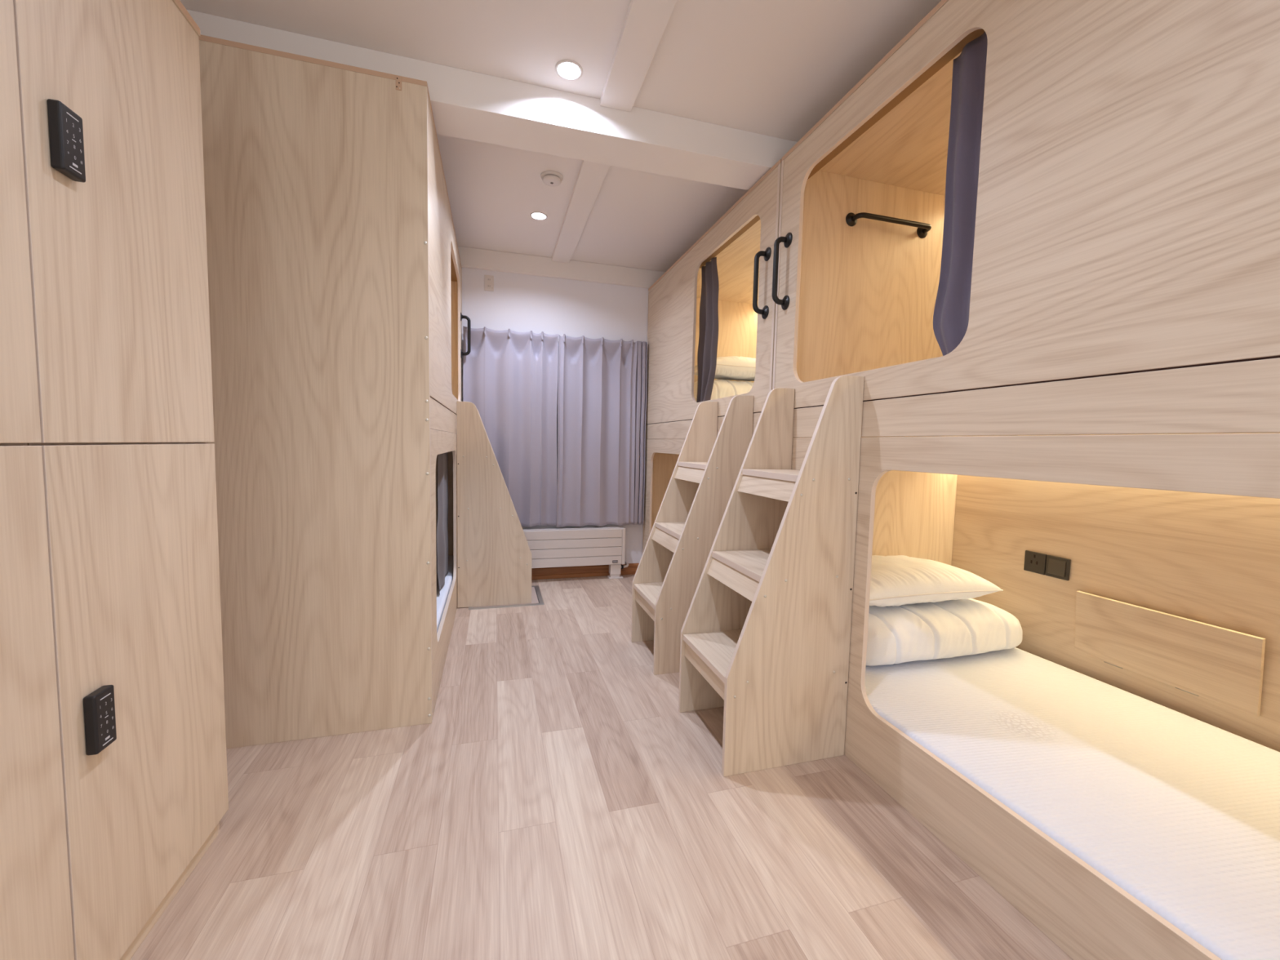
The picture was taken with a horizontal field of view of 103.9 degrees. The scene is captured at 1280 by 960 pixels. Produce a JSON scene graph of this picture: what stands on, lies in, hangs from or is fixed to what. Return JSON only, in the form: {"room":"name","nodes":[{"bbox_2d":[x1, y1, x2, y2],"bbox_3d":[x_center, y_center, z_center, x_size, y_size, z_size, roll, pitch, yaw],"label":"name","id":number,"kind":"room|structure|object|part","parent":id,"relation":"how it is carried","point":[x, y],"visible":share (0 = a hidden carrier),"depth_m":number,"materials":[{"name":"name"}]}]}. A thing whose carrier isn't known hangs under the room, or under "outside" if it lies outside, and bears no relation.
{"room":"dormitory","nodes":[
{"label":"dormitory","id":0,"kind":"room"},
{"bbox_2d":[462,267,648,563],"bbox_3d":[-0.674,-0.474,4.143,4.020,2.580,0.100,0,4,-16],"label":"wall","id":1,"kind":"structure","parent":0,"point":[519,303],"depth_m":4.03,"materials":[{"name":"white paint"}]},
{"bbox_2d":[484,275,493,291],"bbox_3d":[-1.163,-1.518,3.861,0.070,0.118,0.010,0,4,-16],"label":"wall outlet","id":2,"kind":"object","parent":1,"relation":"attached to","point":[488,279],"visible":1,"depth_m":3.86,"materials":[{"name":"white plastic"}]},
{"bbox_2d":[457,246,665,288],"bbox_3d":[-0.629,-1.683,3.991,3.820,0.145,0.035,0,4,-16],"label":"ceiling beam","id":3,"kind":"structure","parent":1,"relation":"attached to","point":[470,258],"depth_m":3.96,"materials":[{"name":"white paint"}]},
{"bbox_2d":[531,563,639,579],"bbox_3d":[-0.690,0.771,4.172,1.470,0.092,0.022,0,4,-16],"label":"baseboard","id":4,"kind":"structure","parent":1,"relation":"attached to","point":[597,570],"depth_m":4.21,"materials":[{"name":"brown wood"}]},
{"bbox_2d":[179,0,941,271],"bbox_3d":[0.182,-1.562,1.205,4.020,0.050,6.040,0,4,-16],"label":"ceiling","id":5,"kind":"structure","parent":0,"point":[771,68],"depth_m":1.92,"materials":[{"name":"white paint"}]},
{"bbox_2d":[186,8,797,190],"bbox_3d":[-0.123,-1.549,2.253,3.820,0.140,0.225,0,4,-16],"label":"ceiling beam","id":6,"kind":"structure","parent":5,"relation":"attached to","point":[466,104],"depth_m":2.12,"materials":[{"name":"white paint"}]},
{"bbox_2d":[530,211,546,219],"bbox_3d":[-0.651,-1.712,3.221,0.108,0.034,0.108,0,4,-16],"label":"recessed light","id":7,"kind":"object","parent":5,"relation":"in","point":[537,215],"visible":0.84,"depth_m":3.25,"materials":[{"name":"white plastic"}]},
{"bbox_2d":[540,170,563,186],"bbox_3d":[-0.482,-1.643,2.743,0.120,0.037,0.120,0,4,-16],"label":"smoke detector","id":8,"kind":"object","parent":5,"relation":"attached to","point":[550,178],"visible":1,"depth_m":2.71,"materials":[{"name":"white plastic"}]},
{"bbox_2d":[555,59,582,80],"bbox_3d":[-0.277,-1.613,1.955,0.108,0.034,0.108,0,4,-16],"label":"recessed light","id":9,"kind":"object","parent":5,"relation":"in","point":[567,69],"visible":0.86,"depth_m":1.98,"materials":[{"name":"white plastic"}]},
{"bbox_2d":[600,0,676,111],"bbox_3d":[0.438,-1.450,0.272,0.134,0.028,3.894,0,4,-16],"label":"ceiling beam","id":10,"kind":"structure","parent":5,"relation":"attached to","point":[646,21],"depth_m":1.82,"materials":[{"name":"white paint"}]},
{"bbox_2d":[551,160,609,262],"bbox_3d":[-0.396,-1.676,3.161,0.136,0.028,1.683,0,4,-16],"label":"ceiling beam","id":11,"kind":"structure","parent":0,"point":[591,175],"depth_m":3.03,"materials":[{"name":"white paint"}]},
{"bbox_2d":[130,573,1072,959],"bbox_3d":[0.124,1.066,1.394,4.020,0.060,6.040,0,4,-16],"label":"floor","id":12,"kind":"structure","parent":0,"point":[557,800],"depth_m":1.42,"materials":[{"name":"brown wood"}]},
{"bbox_2d":[0,0,74,959],"bbox_3d":[-1.234,-0.021,0.504,0.657,2.176,0.543,0,4,-16],"label":"locker","id":13,"kind":"object","parent":12,"relation":"on","point":[36,916],"visible":1,"depth_m":0.81,"materials":[{"name":"brown wood"}]},
{"bbox_3d":[-0.934,-0.565,0.549,0.018,1.047,0.541,0,4,-16],"label":"door","id":14,"kind":"part","parent":13,"relation":"part of","materials":[{"name":"brown wood"}]},
{"bbox_3d":[-0.957,0.486,0.624,0.018,1.052,0.541,0,4,-16],"label":"door","id":15,"kind":"part","parent":13,"relation":"part of","materials":[{"name":"brown wood"}]},
{"bbox_2d":[13,0,228,959],"bbox_3d":[-1.386,-0.062,1.027,0.657,2.176,0.544,0,4,-16],"label":"locker","id":16,"kind":"object","parent":12,"relation":"on","point":[109,91],"visible":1,"depth_m":1.04,"materials":[{"name":"brown wood"}]},
{"bbox_3d":[-1.086,-0.606,1.072,0.018,1.047,0.542,0,4,-16],"label":"door","id":17,"kind":"part","parent":16,"relation":"part of","materials":[{"name":"brown wood"}]},
{"bbox_3d":[-1.109,0.446,1.148,0.018,1.052,0.542,0,4,-16],"label":"door","id":18,"kind":"part","parent":16,"relation":"part of","materials":[{"name":"brown wood"}]},
{"bbox_3d":[-1.370,-1.138,0.948,0.641,0.018,0.544,0,4,-16],"label":"panel","id":19,"kind":"part","parent":16,"relation":"part of","materials":[{"name":"brown wood"}]},
{"bbox_2d":[198,35,471,748],"bbox_3d":[-1.599,-0.319,2.747,1.198,2.431,2.060,0,4,-16],"label":"bunk bed","id":20,"kind":"object","parent":12,"relation":"on","point":[335,268],"visible":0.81,"depth_m":1.82,"materials":[{"name":"brown wood"}]},
{"bbox_3d":[-1.606,-1.522,2.653,1.130,0.018,2.056,0,4,-16],"label":"panel","id":21,"kind":"part","parent":20,"relation":"part of","materials":[{"name":"brown wood"}]},
{"bbox_2d":[435,452,448,595],"bbox_3d":[-1.192,0.227,3.028,0.033,0.830,0.571,0,4,-15],"label":"curtain","id":22,"kind":"object","parent":20,"relation":"hanging from","point":[442,534],"visible":0.95,"depth_m":2.96,"materials":[{"name":"grey fabric"}]},
{"bbox_3d":[-1.114,0.310,2.940,0.018,1.170,2.018,0,4,-16],"label":"panel","id":23,"kind":"part","parent":20,"relation":"part of","materials":[{"name":"brown wood"}]},
{"bbox_3d":[-1.102,-0.337,2.893,0.018,0.123,2.018,0,4,-16],"label":"rail","id":24,"kind":"part","parent":20,"relation":"part of","materials":[{"name":"brown wood"}]},
{"bbox_2d":[435,555,453,632],"bbox_3d":[-1.650,0.730,2.815,1.067,0.146,2.000,0,4,-16],"label":"mattress","id":25,"kind":"object","parent":20,"relation":"on","point":[442,599],"visible":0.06,"depth_m":2.97,"materials":[{"name":"white fabric"}]},
{"bbox_3d":[-1.086,-0.957,2.849,0.018,1.112,2.018,0,4,-16],"label":"panel","id":26,"kind":"part","parent":20,"relation":"part of","materials":[{"name":"brown wood"}]},
{"bbox_3d":[-1.917,-0.387,3.716,1.130,2.413,0.018,0,4,-16],"label":"panel","id":27,"kind":"part","parent":20,"relation":"part of","materials":[{"name":"brown wood"}]},
{"bbox_3d":[-1.297,-1.074,3.729,0.069,0.292,0.023,0,4,-16],"label":"grab handle","id":28,"kind":"part","parent":20,"relation":"part of","materials":[{"name":"black metal"}]},
{"bbox_2d":[468,585,544,609],"bbox_3d":[-0.971,0.848,3.638,0.500,0.004,0.470,0,4,-16],"label":"floor hatch","id":29,"kind":"object","parent":12,"relation":"on","point":[536,597],"visible":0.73,"depth_m":3.49,"materials":[{"name":"silver metal"}]},
{"bbox_2d":[456,400,531,608],"bbox_3d":[-1.038,0.156,3.593,0.487,1.379,0.443,0,4,-16],"label":"step ladder","id":30,"kind":"object","parent":29,"relation":"on","point":[494,554],"visible":1,"depth_m":3.38,"materials":[{"name":"brown wood"}]},
{"bbox_3d":[-1.096,0.140,3.793,0.487,1.379,0.018,0,4,-16],"label":"panel","id":31,"kind":"part","parent":30,"relation":"part of","materials":[{"name":"brown wood"}]},
{"bbox_2d":[523,526,628,578],"bbox_3d":[-0.675,0.609,4.100,1.218,0.426,0.142,0,4,-16],"label":"radiator","id":32,"kind":"object","parent":12,"relation":"on","point":[584,546],"visible":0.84,"depth_m":4.08,"materials":[{"name":"white metal"}]},
{"bbox_2d":[523,526,620,530],"bbox_3d":[-0.706,0.400,4.055,1.112,0.004,0.054,0,4,-16],"label":"grille","id":33,"kind":"object","parent":32,"relation":"attached to","point":[616,528],"depth_m":4.10,"materials":[{"name":"white metal"}]},
{"bbox_3d":[-0.693,0.441,4.017,1.132,0.071,0.012,0,4,-16],"label":"panel","id":34,"kind":"part","parent":32,"relation":"part of","materials":[{"name":"white metal"}]},
{"bbox_3d":[-0.694,0.517,4.022,1.132,0.071,0.012,0,4,-16],"label":"panel","id":35,"kind":"part","parent":32,"relation":"part of","materials":[{"name":"white metal"}]},
{"bbox_3d":[-0.696,0.592,4.028,1.132,0.071,0.012,0,4,-16],"label":"panel","id":36,"kind":"part","parent":32,"relation":"part of","materials":[{"name":"white metal"}]},
{"bbox_3d":[-0.698,0.667,4.033,1.132,0.071,0.012,0,4,-16],"label":"panel","id":37,"kind":"part","parent":32,"relation":"part of","materials":[{"name":"white metal"}]},
{"bbox_3d":[-0.138,0.555,4.187,0.026,0.304,0.012,0,4,-16],"label":"trim","id":38,"kind":"part","parent":32,"relation":"part of","materials":[{"name":"white metal"}]},
{"bbox_2d":[631,395,753,675],"bbox_3d":[0.258,0.252,2.686,0.487,1.383,0.443,0,4,-16],"label":"step ladder","id":39,"kind":"object","parent":12,"relation":"on","point":[668,572],"visible":0.66,"depth_m":2.49,"materials":[{"name":"brown wood"}]},
{"bbox_3d":[0.200,0.236,2.886,0.487,1.383,0.018,0,4,-16],"label":"panel","id":40,"kind":"part","parent":39,"relation":"part of","materials":[{"name":"brown wood"}]},
{"bbox_2d":[642,159,782,553],"bbox_3d":[0.837,-0.318,3.475,1.198,2.431,2.030,0,4,-16],"label":"bunk bed","id":41,"kind":"object","parent":12,"relation":"on","point":[742,241],"visible":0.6,"depth_m":3.51,"materials":[{"name":"brown wood"}]},
{"bbox_3d":[0.323,0.310,3.375,0.018,1.170,1.992,0,4,-16],"label":"panel","id":42,"kind":"part","parent":41,"relation":"part of","materials":[{"name":"brown wood"}]},
{"bbox_3d":[0.588,-0.384,4.448,1.130,2.413,0.018,0,4,-16],"label":"panel","id":43,"kind":"part","parent":41,"relation":"part of","materials":[{"name":"brown wood"}]},
{"bbox_3d":[0.339,-0.337,3.329,0.018,0.123,1.992,0,4,-16],"label":"rail","id":44,"kind":"part","parent":41,"relation":"part of","materials":[{"name":"brown wood"}]},
{"bbox_2d":[696,257,719,402],"bbox_3d":[0.438,-0.927,3.189,0.046,0.919,0.258,0,4,-16],"label":"curtain","id":45,"kind":"object","parent":41,"relation":"hanging from","point":[708,306],"visible":0.94,"depth_m":3.19,"materials":[{"name":"grey fabric"}]},
{"bbox_3d":[0.351,-0.957,3.284,0.018,1.112,1.992,0,4,-16],"label":"panel","id":46,"kind":"part","parent":41,"relation":"part of","materials":[{"name":"brown wood"}]},
{"bbox_3d":[0.895,-1.521,3.398,1.130,0.018,2.030,0,4,-16],"label":"panel","id":47,"kind":"part","parent":41,"relation":"part of","materials":[{"name":"brown wood"}]},
{"bbox_3d":[0.923,-1.503,3.407,1.040,0.016,1.992,0,4,-16],"label":"ceiling panel","id":48,"kind":"part","parent":41,"relation":"part of","materials":[{"name":"brown wood"}]},
{"bbox_3d":[0.570,-0.936,2.375,0.069,0.292,0.023,0,4,-16],"label":"grab handle","id":49,"kind":"part","parent":41,"relation":"part of","materials":[{"name":"black metal"}]},
{"bbox_3d":[1.149,-0.233,2.522,1.130,2.413,0.018,0,4,-16],"label":"panel","id":50,"kind":"part","parent":41,"relation":"part of","materials":[{"name":"brown wood"}]},
{"bbox_3d":[0.857,-0.390,3.472,1.050,0.167,1.970,0,4,-16],"label":"mattress","id":51,"kind":"object","parent":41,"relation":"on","visible":0},
{"bbox_2d":[693,379,754,401],"bbox_3d":[0.778,-0.677,4.195,0.764,0.294,0.505,0,4,-16],"label":"duvet","id":52,"kind":"object","parent":51,"relation":"on","point":[721,388],"visible":0.22,"depth_m":3.94,"materials":[{"name":"white fabric"}]},
{"bbox_2d":[694,355,755,381],"bbox_3d":[0.829,-0.913,4.128,0.745,0.171,0.466,0,4,-16],"label":"pillow","id":53,"kind":"object","parent":52,"relation":"on","point":[734,367],"visible":0.45,"depth_m":3.92,"materials":[{"name":"white fabric"}]},
{"bbox_2d":[678,375,864,776],"bbox_3d":[0.474,0.310,1.944,0.487,1.383,0.448,0,4,-16],"label":"step ladder","id":54,"kind":"object","parent":12,"relation":"on","point":[766,629],"visible":1,"depth_m":1.77,"materials":[{"name":"brown wood"}]},
{"bbox_3d":[0.415,0.294,2.146,0.487,1.383,0.018,0,4,-16],"label":"panel","id":55,"kind":"part","parent":54,"relation":"part of","materials":[{"name":"brown wood"}]},
{"bbox_2d":[772,0,1279,959],"bbox_3d":[1.405,-0.164,1.520,1.198,2.431,2.035,0,4,-16],"label":"bunk bed","id":56,"kind":"object","parent":12,"relation":"on","point":[1098,446],"visible":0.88,"depth_m":1.31,"materials":[{"name":"brown wood"}]},
{"bbox_3d":[0.618,-0.923,2.208,0.069,0.292,0.023,0,4,-16],"label":"grab handle","id":57,"kind":"part","parent":56,"relation":"part of","materials":[{"name":"black metal"}]},
{"bbox_3d":[1.464,-1.368,1.443,1.130,0.018,2.035,0,4,-16],"label":"panel","id":58,"kind":"part","parent":56,"relation":"part of","materials":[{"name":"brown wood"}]},
{"bbox_3d":[1.157,-0.231,2.496,1.130,2.413,0.018,0,4,-16],"label":"panel","id":59,"kind":"part","parent":56,"relation":"part of","materials":[{"name":"brown wood"}]},
{"bbox_3d":[1.492,-1.350,1.452,1.040,0.016,1.997,0,4,-16],"label":"ceiling panel","id":60,"kind":"part","parent":56,"relation":"part of","materials":[{"name":"brown wood"}]},
{"bbox_2d":[933,31,987,355],"bbox_3d":[0.943,-0.790,1.444,0.041,0.919,0.210,0,4,-16],"label":"curtain","id":61,"kind":"object","parent":56,"relation":"hanging from","point":[952,305],"visible":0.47,"depth_m":1.46,"materials":[{"name":"grey fabric"}]},
{"bbox_3d":[0.920,-0.803,1.329,0.018,1.112,1.997,0,4,-16],"label":"panel","id":62,"kind":"part","parent":56,"relation":"part of","materials":[{"name":"brown wood"}]},
{"bbox_3d":[1.789,0.373,2.267,0.011,0.093,0.092,0,4,-16],"label":"socket plate","id":63,"kind":"part","parent":56,"relation":"part of","materials":[{"name":"grey plastic"}]},
{"bbox_3d":[0.892,0.464,1.420,0.018,1.170,1.997,0,4,-16],"label":"panel","id":64,"kind":"part","parent":56,"relation":"part of","materials":[{"name":"brown wood"}]},
{"bbox_3d":[0.908,-0.183,1.374,0.018,0.123,1.997,0,4,-16],"label":"rail","id":65,"kind":"part","parent":56,"relation":"part of","materials":[{"name":"brown wood"}]},
{"bbox_2d":[1044,555,1071,580],"bbox_3d":[1.815,0.380,2.176,0.011,0.093,0.093,0,4,-16],"label":"switch plate","id":66,"kind":"object","parent":56,"relation":"attached to","point":[1057,567],"depth_m":2.17,"materials":[{"name":"grey plastic"}]},
{"bbox_2d":[865,647,1279,959],"bbox_3d":[1.397,0.885,1.614,1.058,0.142,1.940,0,4,-16],"label":"mattress","id":67,"kind":"object","parent":56,"relation":"on","point":[1180,811],"visible":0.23,"depth_m":1.40,"materials":[{"name":"white fabric"}]},
{"bbox_2d":[866,598,1022,666],"bbox_3d":[1.247,0.645,2.309,0.925,0.219,0.530,0,4,-16],"label":"duvet","id":68,"kind":"object","parent":67,"relation":"on","point":[948,628],"visible":0.56,"depth_m":2.08,"materials":[{"name":"white fabric"}]},
{"bbox_2d":[869,555,1003,606],"bbox_3d":[1.151,0.448,2.286,0.745,0.168,0.466,0,4,-16],"label":"pillow","id":69,"kind":"object","parent":68,"relation":"on","point":[897,580],"visible":0.67,"depth_m":2.12,"materials":[{"name":"white fabric"}]},
{"bbox_3d":[1.973,-0.155,1.686,0.016,2.413,1.997,0,4,-16],"label":"panel","id":70,"kind":"part","parent":56,"relation":"part of","materials":[{"name":"brown wood"}]},
{"bbox_2d":[1074,591,1265,716],"bbox_3d":[1.898,0.609,1.841,0.033,0.257,0.527,0,4,-16],"label":"shelf","id":71,"kind":"object","parent":56,"relation":"attached to","point":[1219,663],"depth_m":1.78,"materials":[{"name":"brown wood"}]},
{"bbox_3d":[-0.682,-1.123,4.027,1.380,0.032,0.020,0,4,-16],"label":"track","id":72,"kind":"object","parent":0,"visible":0},
{"bbox_2d":[462,325,558,527],"bbox_3d":[-1.009,-0.393,3.934,0.716,1.541,0.073,0,4,-16],"label":"window curtain","id":73,"kind":"object","parent":72,"relation":"hanging from","point":[510,377],"visible":0.73,"depth_m":3.94,"materials":[{"name":"grey fabric"}]},
{"bbox_2d":[556,333,647,527],"bbox_3d":[-0.310,-0.386,4.134,0.744,1.541,0.079,0,4,-16],"label":"window curtain","id":74,"kind":"object","parent":72,"relation":"hanging from","point":[602,383],"visible":1,"depth_m":4.13,"materials":[{"name":"grey fabric"}]}
]}

